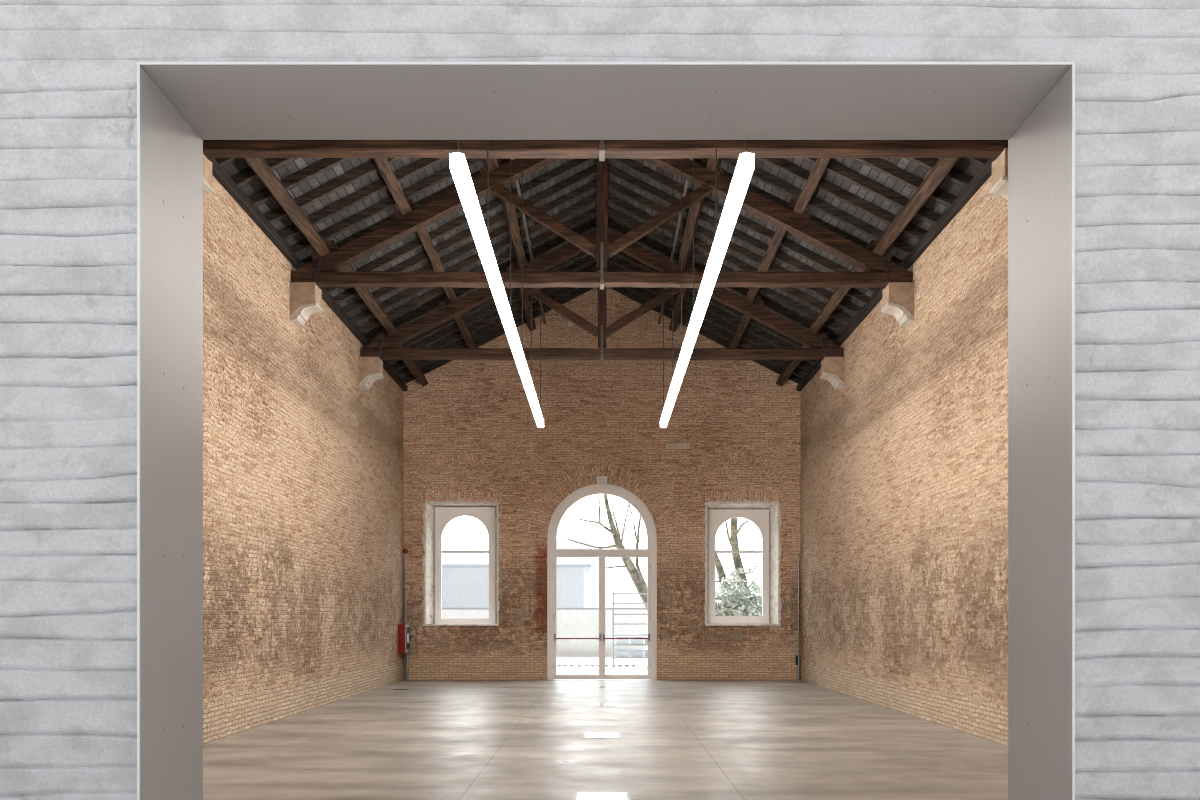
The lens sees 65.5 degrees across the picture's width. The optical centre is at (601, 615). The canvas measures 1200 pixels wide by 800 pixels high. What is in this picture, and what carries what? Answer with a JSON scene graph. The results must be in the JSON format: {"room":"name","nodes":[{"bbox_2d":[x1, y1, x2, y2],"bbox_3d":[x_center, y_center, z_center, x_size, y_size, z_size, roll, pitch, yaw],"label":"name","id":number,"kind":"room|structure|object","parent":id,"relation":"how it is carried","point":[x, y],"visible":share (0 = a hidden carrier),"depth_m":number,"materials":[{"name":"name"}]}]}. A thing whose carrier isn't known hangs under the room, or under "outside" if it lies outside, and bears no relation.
{"room":"empty exhibition hall","nodes":[
{"label":"empty exhibition hall","id":0,"kind":"room"},
{"bbox_2d":[203,175,402,743],"bbox_3d":[-4.930,-1.990,12.860,0.400,7.020,18.840,0,0,0],"label":"wall","id":1,"kind":"structure","parent":0,"point":[303,463],"depth_m":13.86,"materials":[{"name":"brick"}]},
{"bbox_2d":[203,154,213,195],"bbox_3d":[-4.540,-4.765,10.252,0.420,0.580,0.345,0,0,0],"label":"corbel","id":2,"kind":"object","parent":1,"relation":"attached to","point":[207,165],"visible":0.15,"depth_m":10.30,"materials":[{"name":"brown stone"}]},
{"bbox_2d":[210,158,304,269],"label":"wall plate","id":3,"kind":"object","parent":1,"relation":"attached to","point":[240,197],"depth_m":12.47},
{"bbox_2d":[215,158,237,166],"bbox_3d":[-2.438,-6.718,11.416,4.877,2.576,0.089,0,0,0],"label":"rafter","id":4,"kind":"object","parent":3,"relation":"on","point":[222,161],"visible":0.03,"depth_m":11.39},
{"bbox_2d":[231,158,296,186],"bbox_3d":[-2.439,-6.719,11.981,4.884,2.563,0.090,0,0,0],"label":"rafter","id":5,"kind":"object","parent":3,"relation":"on","point":[247,175],"visible":0.13,"depth_m":11.94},
{"bbox_2d":[248,158,349,205],"bbox_3d":[-2.440,-6.721,12.546,4.883,2.567,0.088,0,0,0],"label":"rafter","id":6,"kind":"object","parent":3,"relation":"on","point":[303,175],"visible":0.23,"depth_m":12.51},
{"bbox_2d":[263,158,399,223],"bbox_3d":[-2.440,-6.721,13.108,4.881,2.571,0.089,0,0,0],"label":"rafter","id":7,"kind":"object","parent":3,"relation":"on","point":[370,167],"visible":0.23,"depth_m":13.07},
{"bbox_2d":[278,158,445,239],"bbox_3d":[-2.438,-6.718,13.676,4.877,2.576,0.089,0,0,0],"label":"rafter","id":8,"kind":"object","parent":3,"relation":"on","point":[421,164],"visible":0.36,"depth_m":13.64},
{"bbox_2d":[290,158,483,254],"bbox_3d":[-2.439,-6.719,14.241,4.884,2.563,0.090,0,0,0],"label":"rafter","id":9,"kind":"object","parent":3,"relation":"on","point":[387,203],"visible":0.48,"depth_m":14.20,"materials":[{"name":"wood"}]},
{"bbox_2d":[301,158,509,264],"bbox_3d":[-2.440,-6.721,14.806,4.883,2.567,0.088,0,0,0],"label":"rafter","id":10,"kind":"object","parent":3,"relation":"on","point":[477,174],"visible":0.19,"depth_m":14.77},
{"bbox_2d":[337,158,561,271],"bbox_3d":[-2.440,-6.721,15.368,4.881,2.571,0.089,0,0,0],"label":"rafter","id":11,"kind":"object","parent":3,"relation":"on","point":[383,248],"visible":0.09,"depth_m":15.38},
{"bbox_2d":[290,282,322,326],"bbox_3d":[-4.540,-4.765,14.312,0.420,0.580,0.345,0,0,0],"label":"corbel","id":12,"kind":"object","parent":1,"relation":"attached to","point":[305,297],"visible":1,"depth_m":14.14,"materials":[{"name":"brown stone"}]},
{"bbox_2d":[321,287,370,346],"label":"wall plate","id":13,"kind":"object","parent":1,"relation":"attached to","point":[328,299],"depth_m":16.79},
{"bbox_2d":[324,158,594,293],"bbox_3d":[-2.438,-6.718,15.936,4.877,2.576,0.089,0,0,0],"label":"rafter","id":14,"kind":"object","parent":13,"relation":"on","point":[575,163],"visible":0.64,"depth_m":15.90,"materials":[{"name":"wood"}]},
{"bbox_2d":[333,164,596,303],"bbox_3d":[-2.439,-6.719,16.501,4.884,2.563,0.090,0,0,0],"label":"rafter","id":15,"kind":"object","parent":13,"relation":"on","point":[549,192],"visible":0.62,"depth_m":16.46,"materials":[{"name":"wood"}]},
{"bbox_2d":[342,178,596,314],"bbox_3d":[-2.440,-6.721,17.066,4.883,2.567,0.088,0,0,0],"label":"rafter","id":16,"kind":"object","parent":13,"relation":"on","point":[592,185],"visible":0.55,"depth_m":17.03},
{"bbox_2d":[350,192,596,324],"bbox_3d":[-2.440,-6.721,17.628,4.881,2.571,0.089,0,0,0],"label":"rafter","id":17,"kind":"object","parent":13,"relation":"on","point":[591,199],"visible":0.59,"depth_m":17.59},
{"bbox_2d":[358,206,595,333],"bbox_3d":[-2.438,-6.718,18.196,4.877,2.576,0.089,0,0,0],"label":"rafter","id":18,"kind":"object","parent":13,"relation":"on","point":[504,257],"visible":0.58,"depth_m":18.16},
{"bbox_2d":[365,219,596,341],"bbox_3d":[-2.439,-6.719,18.761,4.884,2.563,0.090,0,0,0],"label":"rafter","id":19,"kind":"object","parent":13,"relation":"on","point":[591,225],"visible":0.58,"depth_m":18.72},
{"bbox_2d":[386,255,595,364],"bbox_3d":[-2.440,-6.721,20.456,4.883,2.567,0.088,0,0,0],"label":"rafter","id":20,"kind":"object","parent":13,"relation":"on","point":[588,259],"visible":0.49,"depth_m":20.42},
{"bbox_2d":[391,262,595,370],"bbox_3d":[-2.439,-6.719,21.021,4.884,2.563,0.090,0,0,0],"label":"rafter","id":21,"kind":"object","parent":13,"relation":"on","point":[592,267],"visible":0.47,"depth_m":20.98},
{"bbox_2d":[402,251,587,346],"bbox_3d":[-2.440,-6.721,19.888,4.881,2.571,0.089,0,0,0],"label":"rafter","id":22,"kind":"object","parent":13,"relation":"on","point":[578,256],"visible":0.33,"depth_m":19.86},
{"bbox_2d":[359,357,383,389],"bbox_3d":[-4.540,-4.765,18.372,0.420,0.580,0.345,0,0,0],"label":"corbel","id":23,"kind":"object","parent":1,"relation":"attached to","point":[370,368],"visible":1,"depth_m":18.20,"materials":[{"name":"brown stone"}]},
{"bbox_2d":[383,360,407,390],"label":"wall plate","id":24,"kind":"object","parent":1,"relation":"attached to","point":[386,366],"depth_m":20.94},
{"bbox_2d":[397,271,595,377],"bbox_3d":[-2.438,-6.718,21.586,4.877,2.576,0.089,0,0,0],"label":"rafter","id":25,"kind":"object","parent":24,"relation":"on","point":[563,291],"visible":0.48,"depth_m":21.55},
{"bbox_2d":[402,287,594,383],"bbox_3d":[-2.440,-6.721,22.148,4.881,2.571,0.089,0,0,0],"label":"rafter","id":26,"kind":"object","parent":24,"relation":"on","point":[580,291],"visible":0.58,"depth_m":22.11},
{"bbox_2d":[398,624,410,652],"bbox_3d":[-4.630,0.525,21.900,0.210,0.670,0.560,0,0,0],"label":"cabinet","id":27,"kind":"object","parent":1,"relation":"attached to","point":[404,630],"visible":1,"depth_m":21.62,"materials":[{"name":"metal"}]},
{"bbox_2d":[404,554,406,679],"bbox_3d":[-4.680,0.010,22.195,0.052,3.020,0.070,0,0,0],"label":"conduit","id":28,"kind":"object","parent":1,"relation":"attached to","point":[405,569],"visible":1,"depth_m":22.17,"materials":[{"name":"metal"}]},
{"bbox_2d":[292,158,911,288],"bbox_3d":[0.000,-6.319,14.271,9.420,2.568,0.243,0,0,0],"label":"roof truss","id":29,"kind":"object","parent":1,"relation":"attached to","point":[322,271],"visible":0.91,"depth_m":14.19,"materials":[{"name":"wood"}]},
{"bbox_2d":[326,240,395,333],"bbox_3d":[-4.149,-5.641,16.311,0.245,0.278,4.057,0,0,0],"label":"purlin","id":30,"kind":"object","parent":29,"relation":"on","point":[364,293],"visible":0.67,"depth_m":16.57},
{"bbox_2d":[497,158,526,267],"bbox_3d":[-1.583,-6.945,16.311,0.243,0.268,4.057,0,0,0],"label":"purlin","id":31,"kind":"object","parent":29,"relation":"on","point":[516,240],"visible":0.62,"depth_m":16.58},
{"bbox_2d":[511,158,545,323],"bbox_3d":[-1.360,-6.968,15.605,0.050,0.060,13.210,0,0,0],"label":"purlin","id":32,"kind":"object","parent":29,"relation":"attached to","point":[516,181],"visible":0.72,"depth_m":16.95,"materials":[{"name":"metal"}]},
{"bbox_2d":[658,158,692,323],"bbox_3d":[1.360,-6.968,15.605,0.050,0.060,13.210,0,0,0],"label":"purlin","id":33,"kind":"object","parent":29,"relation":"attached to","point":[686,181],"visible":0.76,"depth_m":16.95,"materials":[{"name":"wood"}]},
{"bbox_2d":[678,158,707,267],"bbox_3d":[1.593,-6.941,16.311,0.243,0.272,4.057,0,0,0],"label":"purlin","id":34,"kind":"object","parent":29,"relation":"on","point":[687,242],"visible":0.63,"depth_m":16.56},
{"bbox_2d":[706,158,721,171],"bbox_3d":[1.703,-6.887,12.252,0.247,0.271,4.057,0,0,0],"label":"purlin","id":35,"kind":"object","parent":29,"relation":"on","point":[711,164],"visible":0.1,"depth_m":14.04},
{"bbox_2d":[808,240,876,334],"bbox_3d":[4.161,-5.638,16.311,0.251,0.275,4.057,0,0,0],"label":"purlin","id":36,"kind":"object","parent":29,"relation":"on","point":[837,296],"visible":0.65,"depth_m":16.63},
{"bbox_2d":[361,229,842,360],"bbox_3d":[0.000,-6.319,18.331,9.420,2.568,0.243,0,0,0],"label":"roof truss","id":37,"kind":"object","parent":1,"relation":"attached to","point":[384,348],"visible":0.87,"depth_m":18.25,"materials":[{"name":"wood"}]},
{"bbox_2d":[380,327,427,386],"bbox_3d":[-4.252,-5.594,20.285,0.251,0.267,3.884,0,0,0],"label":"purlin","id":38,"kind":"object","parent":37,"relation":"on","point":[413,368],"visible":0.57,"depth_m":20.85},
{"bbox_2d":[407,199,457,302],"bbox_3d":[-2.938,-6.254,16.311,0.255,0.270,4.057,0,0,0],"label":"purlin","id":39,"kind":"object","parent":37,"relation":"on","point":[423,234],"visible":0.65,"depth_m":15.90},
{"bbox_2d":[443,295,476,347],"bbox_3d":[-3.005,-6.221,20.285,0.244,0.270,3.884,0,0,0],"label":"purlin","id":40,"kind":"object","parent":37,"relation":"on","point":[459,320],"visible":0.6,"depth_m":19.98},
{"bbox_2d":[511,260,535,330],"bbox_3d":[-1.684,-6.896,20.285,0.254,0.274,3.884,0,0,0],"label":"purlin","id":41,"kind":"object","parent":37,"relation":"on","point":[526,303],"visible":0.56,"depth_m":20.48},
{"bbox_2d":[669,260,694,331],"bbox_3d":[1.711,-6.880,20.285,0.248,0.272,3.884,0,0,0],"label":"purlin","id":42,"kind":"object","parent":37,"relation":"on","point":[677,306],"visible":0.61,"depth_m":20.45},
{"bbox_2d":[729,295,761,360],"bbox_3d":[3.019,-6.214,20.285,0.253,0.265,3.884,0,0,0],"label":"purlin","id":43,"kind":"object","parent":37,"relation":"on","point":[745,319],"visible":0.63,"depth_m":19.86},
{"bbox_2d":[745,199,796,302],"bbox_3d":[2.915,-6.267,16.311,0.253,0.264,4.057,0,0,0],"label":"purlin","id":44,"kind":"object","parent":37,"relation":"on","point":[774,245],"visible":0.63,"depth_m":15.83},
{"bbox_2d":[776,327,823,386],"bbox_3d":[4.253,-5.591,20.285,0.258,0.270,3.884,0,0,0],"label":"purlin","id":45,"kind":"object","parent":37,"relation":"on","point":[786,373],"visible":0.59,"depth_m":20.91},
{"bbox_2d":[201,138,1009,160],"bbox_3d":[0.000,-6.319,10.211,9.420,2.568,0.243,0,0,0],"label":"ceiling beam","id":46,"kind":"structure","parent":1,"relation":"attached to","point":[601,149],"depth_m":10.12,"materials":[{"name":"wood"}]},
{"bbox_2d":[244,158,330,256],"bbox_3d":[-4.254,-5.586,12.252,0.254,0.267,4.057,0,0,0],"label":"purlin","id":47,"kind":"object","parent":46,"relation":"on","point":[259,166],"visible":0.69,"depth_m":12.46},
{"bbox_2d":[373,158,411,215],"bbox_3d":[-3.013,-6.219,12.252,0.246,0.274,4.057,0,0,0],"label":"purlin","id":48,"kind":"object","parent":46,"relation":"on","point":[383,164],"visible":0.41,"depth_m":13.26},
{"bbox_2d":[483,158,498,171],"bbox_3d":[-1.688,-6.892,12.252,0.244,0.272,4.057,0,0,0],"label":"purlin","id":49,"kind":"object","parent":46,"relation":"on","point":[493,164],"visible":0.09,"depth_m":14.04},
{"bbox_2d":[793,158,830,215],"bbox_3d":[3.019,-6.217,12.252,0.250,0.273,4.057,0,0,0],"label":"purlin","id":50,"kind":"object","parent":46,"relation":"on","point":[820,165],"visible":0.41,"depth_m":13.27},
{"bbox_2d":[872,157,959,256],"bbox_3d":[4.243,-5.593,12.252,0.250,0.270,4.057,0,0,0],"label":"purlin","id":51,"kind":"object","parent":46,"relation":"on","point":[943,166],"visible":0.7,"depth_m":12.49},
{"bbox_2d":[450,140,543,426],"bbox_3d":[-1.120,-5.386,12.150,0.108,3.862,9.900,0,0,0],"label":"lamp","id":52,"kind":"object","parent":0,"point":[459,169],"visible":0.92,"depth_m":10.22,"materials":[{"name":"white"}]},
{"bbox_2d":[450,154,493,264],"bbox_3d":[-1.120,-3.511,8.189,0.108,0.112,1.978,0,0,0],"label":"linear light fixture","id":53,"kind":"object","parent":52,"relation":"attached to","point":[459,169],"depth_m":7.89,"materials":[{"name":"white"}]},
{"bbox_2d":[483,256,512,326],"bbox_3d":[-1.120,-3.511,10.170,0.108,0.112,1.977,0,0,0],"label":"linear light fixture","id":54,"kind":"object","parent":52,"relation":"attached to","point":[491,269],"depth_m":10.00,"materials":[{"name":"white"}]},
{"bbox_2d":[504,320,525,370],"bbox_3d":[-1.120,-3.511,12.150,0.108,0.112,1.977,0,0,0],"label":"diffuser","id":55,"kind":"object","parent":52,"relation":"attached to","point":[511,332],"depth_m":12.01,"materials":[{"name":"white"}]},
{"bbox_2d":[519,363,535,402],"bbox_3d":[-1.120,-3.511,14.130,0.108,0.112,1.977,0,0,0],"label":"diffuser","id":56,"kind":"object","parent":52,"relation":"attached to","point":[525,375],"depth_m":13.99,"materials":[{"name":"white"}]},
{"bbox_2d":[530,397,543,426],"bbox_3d":[-1.120,-3.511,16.111,0.108,0.112,1.978,0,0,0],"label":"diffuser","id":57,"kind":"object","parent":52,"relation":"attached to","point":[535,407],"depth_m":15.92,"materials":[{"name":"white"}]},
{"bbox_2d":[0,0,1199,799],"bbox_3d":[0.000,-3.230,3.495,12.000,9.500,0.490,0,0,0],"label":"wall","id":58,"kind":"structure","parent":0,"point":[68,68],"depth_m":3.26,"materials":[{"name":"paint"}]},
{"bbox_2d":[137,62,1074,799],"bbox_3d":[0.014,-0.203,3.498,3.260,3.446,0.514,0,0,0],"label":"lining","id":59,"kind":"object","parent":58,"relation":"attached to","point":[180,104],"visible":1,"depth_m":3.45,"materials":[{"name":"grey metal"}]},
{"bbox_2d":[403,287,800,679],"bbox_3d":[0.000,-3.226,22.540,10.260,9.493,0.620,0,0,0],"label":"wall","id":60,"kind":"structure","parent":0,"point":[471,433],"depth_m":22.23,"materials":[{"name":"brick"}]},
{"bbox_2d":[422,500,499,625],"bbox_3d":[-3.353,-1.262,22.415,1.855,2.994,0.470,0,0,0],"label":"window","id":61,"kind":"structure","parent":60,"relation":"in","point":[436,515],"depth_m":22.56,"materials":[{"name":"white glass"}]},
{"bbox_2d":[547,484,656,679],"bbox_3d":[0.000,-0.811,22.262,2.606,4.663,0.255,0,0,0],"label":"door","id":62,"kind":"structure","parent":60,"relation":"in","point":[553,552],"depth_m":22.24,"materials":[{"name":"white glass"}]},
{"bbox_2d":[596,476,607,483],"bbox_3d":[0.000,-3.235,22.220,0.280,0.180,0.080,0,0,0],"label":"keystone","id":63,"kind":"object","parent":60,"relation":"attached to","point":[603,478],"visible":1,"depth_m":22.18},
{"bbox_2d":[666,442,689,448],"bbox_3d":[1.810,-4.060,22.246,0.580,0.150,0.068,0,0,0],"label":"stone block","id":64,"kind":"object","parent":60,"relation":"attached to","point":[669,445],"visible":1,"depth_m":22.21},
{"bbox_2d":[704,500,781,625],"bbox_3d":[3.356,-1.264,22.415,1.855,2.998,0.470,0,0,0],"label":"window","id":65,"kind":"structure","parent":60,"relation":"in","point":[765,515],"depth_m":22.56,"materials":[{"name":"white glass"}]},
{"bbox_2d":[795,554,799,679],"bbox_3d":[4.652,0.020,22.168,0.104,3.000,0.084,0,0,0],"label":"conduit","id":66,"kind":"object","parent":60,"relation":"attached to","point":[797,658],"visible":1,"depth_m":22.16,"materials":[{"name":"metal"}]},
{"bbox_2d":[222,157,981,378],"bbox_3d":[0.000,-6.729,13.185,10.860,2.898,19.690,0,0,0],"label":"ceiling","id":67,"kind":"structure","parent":0,"point":[963,164],"depth_m":14.78,"materials":[{"name":"wood"}]},
{"bbox_2d":[660,140,753,426],"bbox_3d":[1.120,-5.386,12.150,0.108,3.862,9.900,0,0,0],"label":"lamp","id":68,"kind":"object","parent":67,"relation":"hanging from","point":[744,169],"visible":0.94,"depth_m":9.34,"materials":[{"name":"white"}]},
{"bbox_2d":[660,397,673,426],"bbox_3d":[1.120,-3.511,16.111,0.108,0.112,1.978,0,0,0],"label":"diffuser","id":69,"kind":"object","parent":68,"relation":"attached to","point":[668,407],"depth_m":15.92,"materials":[{"name":"white"}]},
{"bbox_2d":[668,363,684,402],"bbox_3d":[1.120,-3.511,14.130,0.108,0.112,1.977,0,0,0],"label":"diffuser","id":70,"kind":"object","parent":68,"relation":"attached to","point":[678,375],"depth_m":13.99,"materials":[{"name":"white"}]},
{"bbox_2d":[678,320,699,370],"bbox_3d":[1.120,-3.511,12.150,0.108,0.112,1.977,0,0,0],"label":"diffuser","id":71,"kind":"object","parent":68,"relation":"attached to","point":[692,332],"depth_m":12.01,"materials":[{"name":"white"}]},
{"bbox_2d":[691,256,720,326],"bbox_3d":[1.120,-3.511,10.170,0.108,0.112,1.977,0,0,0],"label":"diffuser","id":72,"kind":"object","parent":68,"relation":"attached to","point":[712,269],"depth_m":10.00,"materials":[{"name":"white"}]},
{"bbox_2d":[710,154,753,264],"bbox_3d":[1.120,-3.511,8.189,0.108,0.112,1.978,0,0,0],"label":"diffuser","id":73,"kind":"object","parent":68,"relation":"attached to","point":[744,169],"depth_m":7.89,"materials":[{"name":"white"}]},
{"bbox_2d":[203,679,1007,799],"bbox_3d":[0.000,1.620,13.025,12.000,0.200,19.650,0,0,0],"label":"floor","id":74,"kind":"structure","parent":0,"point":[432,739],"depth_m":10.63,"materials":[{"name":"concrete"}]},
{"bbox_2d":[406,652,409,679],"bbox_3d":[-4.600,1.173,22.064,0.100,0.695,0.173,0,0,0],"label":"pipe","id":75,"kind":"object","parent":74,"relation":"on","point":[407,654],"visible":0.91,"depth_m":22.07,"materials":[{"name":"metal"}]},
{"bbox_2d":[574,792,629,799],"bbox_3d":[0.000,1.518,7.750,0.470,0.004,0.600,0,0,0],"label":"box","id":76,"kind":"object","parent":74,"relation":"on","point":[580,795],"visible":1,"depth_m":7.88,"materials":[{"name":"metal"}]},
{"bbox_2d":[583,732,620,738],"bbox_3d":[0.000,1.518,11.870,0.470,0.004,0.600,0,0,0],"label":"box","id":77,"kind":"object","parent":74,"relation":"on","point":[589,735],"visible":1,"depth_m":11.84,"materials":[{"name":"metal"}]},
{"bbox_2d":[588,703,615,705],"bbox_3d":[0.000,1.518,15.990,0.470,0.004,0.600,0,0,0],"label":"box","id":78,"kind":"object","parent":74,"relation":"on","point":[591,704],"visible":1,"depth_m":15.98,"materials":[{"name":"metal"}]},
{"bbox_2d":[801,175,1007,745],"bbox_3d":[4.930,-1.990,12.860,0.400,7.020,18.840,0,0,0],"label":"wall","id":79,"kind":"structure","parent":0,"point":[904,466],"depth_m":13.82,"materials":[{"name":"brick"}]},
{"bbox_2d":[796,360,820,390],"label":"wall plate","id":80,"kind":"object","parent":79,"relation":"attached to","point":[817,366],"depth_m":20.95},
{"bbox_2d":[609,287,801,383],"bbox_3d":[2.440,-6.721,22.152,4.881,2.571,0.089,0,0,0],"label":"rafter","id":81,"kind":"object","parent":80,"relation":"on","point":[621,290],"visible":0.56,"depth_m":22.11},
{"bbox_2d":[607,271,807,377],"bbox_3d":[2.438,-6.718,21.584,4.877,2.576,0.089,0,0,0],"label":"rafter","id":82,"kind":"object","parent":80,"relation":"on","point":[641,291],"visible":0.48,"depth_m":21.55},
{"bbox_2d":[820,357,844,389],"bbox_3d":[4.540,-4.765,18.372,0.420,0.580,0.345,0,0,0],"label":"corbel","id":83,"kind":"object","parent":79,"relation":"attached to","point":[832,368],"visible":1,"depth_m":18.20,"materials":[{"name":"brown stone"}]},
{"bbox_2d":[833,288,882,346],"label":"wall plate","id":84,"kind":"object","parent":79,"relation":"attached to","point":[876,298],"depth_m":16.84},
{"bbox_2d":[607,262,812,370],"bbox_3d":[2.439,-6.719,21.019,4.884,2.563,0.090,0,0,0],"label":"rafter","id":85,"kind":"object","parent":84,"relation":"on","point":[611,267],"visible":0.52,"depth_m":20.98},
{"bbox_2d":[617,252,802,346],"bbox_3d":[2.440,-6.721,19.892,4.881,2.571,0.089,0,0,0],"label":"rafter","id":86,"kind":"object","parent":84,"relation":"on","point":[627,257],"visible":0.29,"depth_m":19.85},
{"bbox_2d":[608,255,817,364],"bbox_3d":[2.440,-6.721,20.454,4.883,2.567,0.088,0,0,0],"label":"rafter","id":87,"kind":"object","parent":84,"relation":"on","point":[615,259],"visible":0.45,"depth_m":20.42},
{"bbox_2d":[608,219,838,341],"bbox_3d":[2.439,-6.719,18.759,4.884,2.563,0.090,0,0,0],"label":"rafter","id":88,"kind":"object","parent":84,"relation":"on","point":[644,241],"visible":0.53,"depth_m":18.72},
{"bbox_2d":[607,206,845,333],"bbox_3d":[2.438,-6.718,18.194,4.877,2.576,0.089,0,0,0],"label":"rafter","id":89,"kind":"object","parent":84,"relation":"on","point":[699,257],"visible":0.63,"depth_m":18.15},
{"bbox_2d":[608,193,853,324],"bbox_3d":[2.440,-6.721,17.632,4.881,2.571,0.089,0,0,0],"label":"rafter","id":90,"kind":"object","parent":84,"relation":"on","point":[613,200],"visible":0.64,"depth_m":17.59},
{"bbox_2d":[608,179,862,314],"bbox_3d":[2.440,-6.721,17.064,4.883,2.567,0.088,0,0,0],"label":"rafter","id":91,"kind":"object","parent":84,"relation":"on","point":[613,186],"visible":0.55,"depth_m":17.03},
{"bbox_2d":[608,164,870,304],"bbox_3d":[2.439,-6.719,16.499,4.884,2.563,0.090,0,0,0],"label":"rafter","id":92,"kind":"object","parent":84,"relation":"on","point":[620,175],"visible":0.64,"depth_m":16.46,"materials":[{"name":"wood"}]},
{"bbox_2d":[609,158,878,293],"bbox_3d":[2.438,-6.718,15.934,4.877,2.576,0.089,0,0,0],"label":"rafter","id":93,"kind":"object","parent":84,"relation":"on","point":[633,165],"visible":0.62,"depth_m":15.90,"materials":[{"name":"wood"}]},
{"bbox_2d":[881,282,913,326],"bbox_3d":[4.540,-4.765,14.312,0.420,0.580,0.345,0,0,0],"label":"corbel","id":94,"kind":"object","parent":79,"relation":"attached to","point":[897,297],"visible":1,"depth_m":14.14,"materials":[{"name":"brown stone"}]},
{"bbox_2d":[899,159,993,269],"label":"wall plate","id":95,"kind":"object","parent":79,"relation":"attached to","point":[969,191],"depth_m":12.50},
{"bbox_2d":[644,159,866,271],"bbox_3d":[2.440,-6.721,15.372,4.881,2.571,0.089,0,0,0],"label":"rafter","id":96,"kind":"object","parent":95,"relation":"on","point":[830,253],"visible":0.16,"depth_m":15.38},
{"bbox_2d":[688,158,901,264],"bbox_3d":[2.440,-6.721,14.804,4.883,2.567,0.088,0,0,0],"label":"rafter","id":97,"kind":"object","parent":95,"relation":"on","point":[751,187],"visible":0.15,"depth_m":14.77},
{"bbox_2d":[722,158,913,254],"bbox_3d":[2.439,-6.719,14.239,4.884,2.563,0.090,0,0,0],"label":"rafter","id":98,"kind":"object","parent":95,"relation":"on","point":[791,190],"visible":0.44,"depth_m":14.20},
{"bbox_2d":[757,158,926,240],"bbox_3d":[2.438,-6.718,13.674,4.877,2.576,0.089,0,0,0],"label":"rafter","id":99,"kind":"object","parent":95,"relation":"on","point":[782,164],"visible":0.36,"depth_m":13.64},
{"bbox_2d":[803,158,941,224],"bbox_3d":[2.440,-6.721,13.112,4.881,2.571,0.089,0,0,0],"label":"rafter","id":100,"kind":"object","parent":95,"relation":"on","point":[833,167],"visible":0.3,"depth_m":13.07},
{"bbox_2d":[853,158,956,206],"bbox_3d":[2.440,-6.721,12.544,4.883,2.567,0.088,0,0,0],"label":"rafter","id":101,"kind":"object","parent":95,"relation":"on","point":[878,164],"visible":0.2,"depth_m":12.51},
{"bbox_2d":[907,158,973,186],"bbox_3d":[2.439,-6.719,11.979,4.884,2.563,0.090,0,0,0],"label":"rafter","id":102,"kind":"object","parent":95,"relation":"on","point":[955,175],"visible":0.14,"depth_m":11.95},
{"bbox_2d":[965,157,988,166],"bbox_3d":[2.438,-6.718,11.414,4.877,2.576,0.089,0,0,0],"label":"rafter","id":103,"kind":"object","parent":95,"relation":"on","point":[980,161],"visible":0.02,"depth_m":11.38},
{"bbox_2d":[990,148,1007,198],"bbox_3d":[4.540,-4.765,10.252,0.420,0.580,0.345,0,0,0],"label":"corbel","id":104,"kind":"object","parent":79,"relation":"attached to","point":[1000,165],"visible":0.28,"depth_m":10.24,"materials":[{"name":"brown stone"}]},
{"label":"outside","id":105,"kind":"structure","parent":0,"visible":0},
{"bbox_2d":[557,632,646,674],"bbox_3d":[0.000,1.660,56.415,80.000,0.220,67.170,0,0,0],"label":"ground","id":106,"kind":"structure","parent":105,"point":[640,668],"depth_m":28.64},
{"bbox_2d":[442,539,592,607],"bbox_3d":[-8.750,-1.550,56.000,16.300,6.200,9.000,0,0,0],"label":"building","id":107,"kind":"structure","parent":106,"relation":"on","point":[465,576],"depth_m":51.99,"materials":[{"name":"stone"}]},
{"bbox_2d":[442,608,645,655],"bbox_3d":[-9.900,0.615,36.000,23.300,1.870,0.340,0,0,0],"label":"wall","id":108,"kind":"structure","parent":106,"relation":"on","point":[571,622],"depth_m":35.88,"materials":[{"name":"paint"}]},
{"bbox_2d":[558,494,646,609],"bbox_3d":[0.446,-1.798,29.524,4.606,6.907,1.870,0,0,-13],"label":"bare tree","id":109,"kind":"object","parent":106,"relation":"on","point":[635,574],"visible":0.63,"depth_m":29.42,"materials":[{"name":"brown plant"}]},
{"bbox_2d":[612,592,646,667],"bbox_3d":[1.060,0.415,28.200,1.480,2.270,0.540,0,0,0],"label":"gate","id":110,"kind":"object","parent":106,"relation":"on","point":[613,593],"visible":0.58,"depth_m":27.93,"materials":[{"name":"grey metal"}]},
{"bbox_2d":[616,650,628,656],"bbox_3d":[0.620,1.130,28.192,0.390,0.200,0.415,0,0,0],"label":"crate","id":111,"kind":"object","parent":110,"relation":"on","point":[619,653],"visible":1,"depth_m":28.00,"materials":[{"name":"blue plastic"}]},
{"bbox_2d":[616,637,628,643],"bbox_3d":[0.620,0.750,28.192,0.390,0.200,0.415,0,0,0],"label":"crate","id":112,"kind":"object","parent":110,"relation":"on","point":[618,641],"visible":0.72,"depth_m":28.00,"materials":[{"name":"blue plastic"}]},
{"bbox_2d":[631,637,642,643],"bbox_3d":[1.060,0.750,28.192,0.390,0.200,0.415,0,0,0],"label":"crate","id":113,"kind":"object","parent":110,"relation":"on","point":[633,641],"visible":0.72,"depth_m":28.00,"materials":[{"name":"blue plastic"}]},
{"bbox_2d":[631,650,643,656],"bbox_3d":[1.060,1.130,28.192,0.390,0.200,0.415,0,0,0],"label":"crate","id":114,"kind":"object","parent":110,"relation":"on","point":[634,653],"visible":1,"depth_m":28.00,"materials":[{"name":"blue plastic"}]},
{"bbox_2d":[715,567,761,615],"bbox_3d":[4.348,0.110,28.599,3.134,3.266,2.307,0,0,0],"label":"bush","id":115,"kind":"object","parent":106,"relation":"on","point":[734,602],"visible":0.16,"depth_m":28.30,"materials":[{"name":"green plant"}]},
{"bbox_2d":[715,518,761,590],"bbox_3d":[4.483,-1.924,30.734,3.359,7.011,1.858,0,0,23],"label":"bare tree","id":116,"kind":"object","parent":106,"relation":"on","point":[733,538],"visible":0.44,"depth_m":30.42,"materials":[{"name":"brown plant"}]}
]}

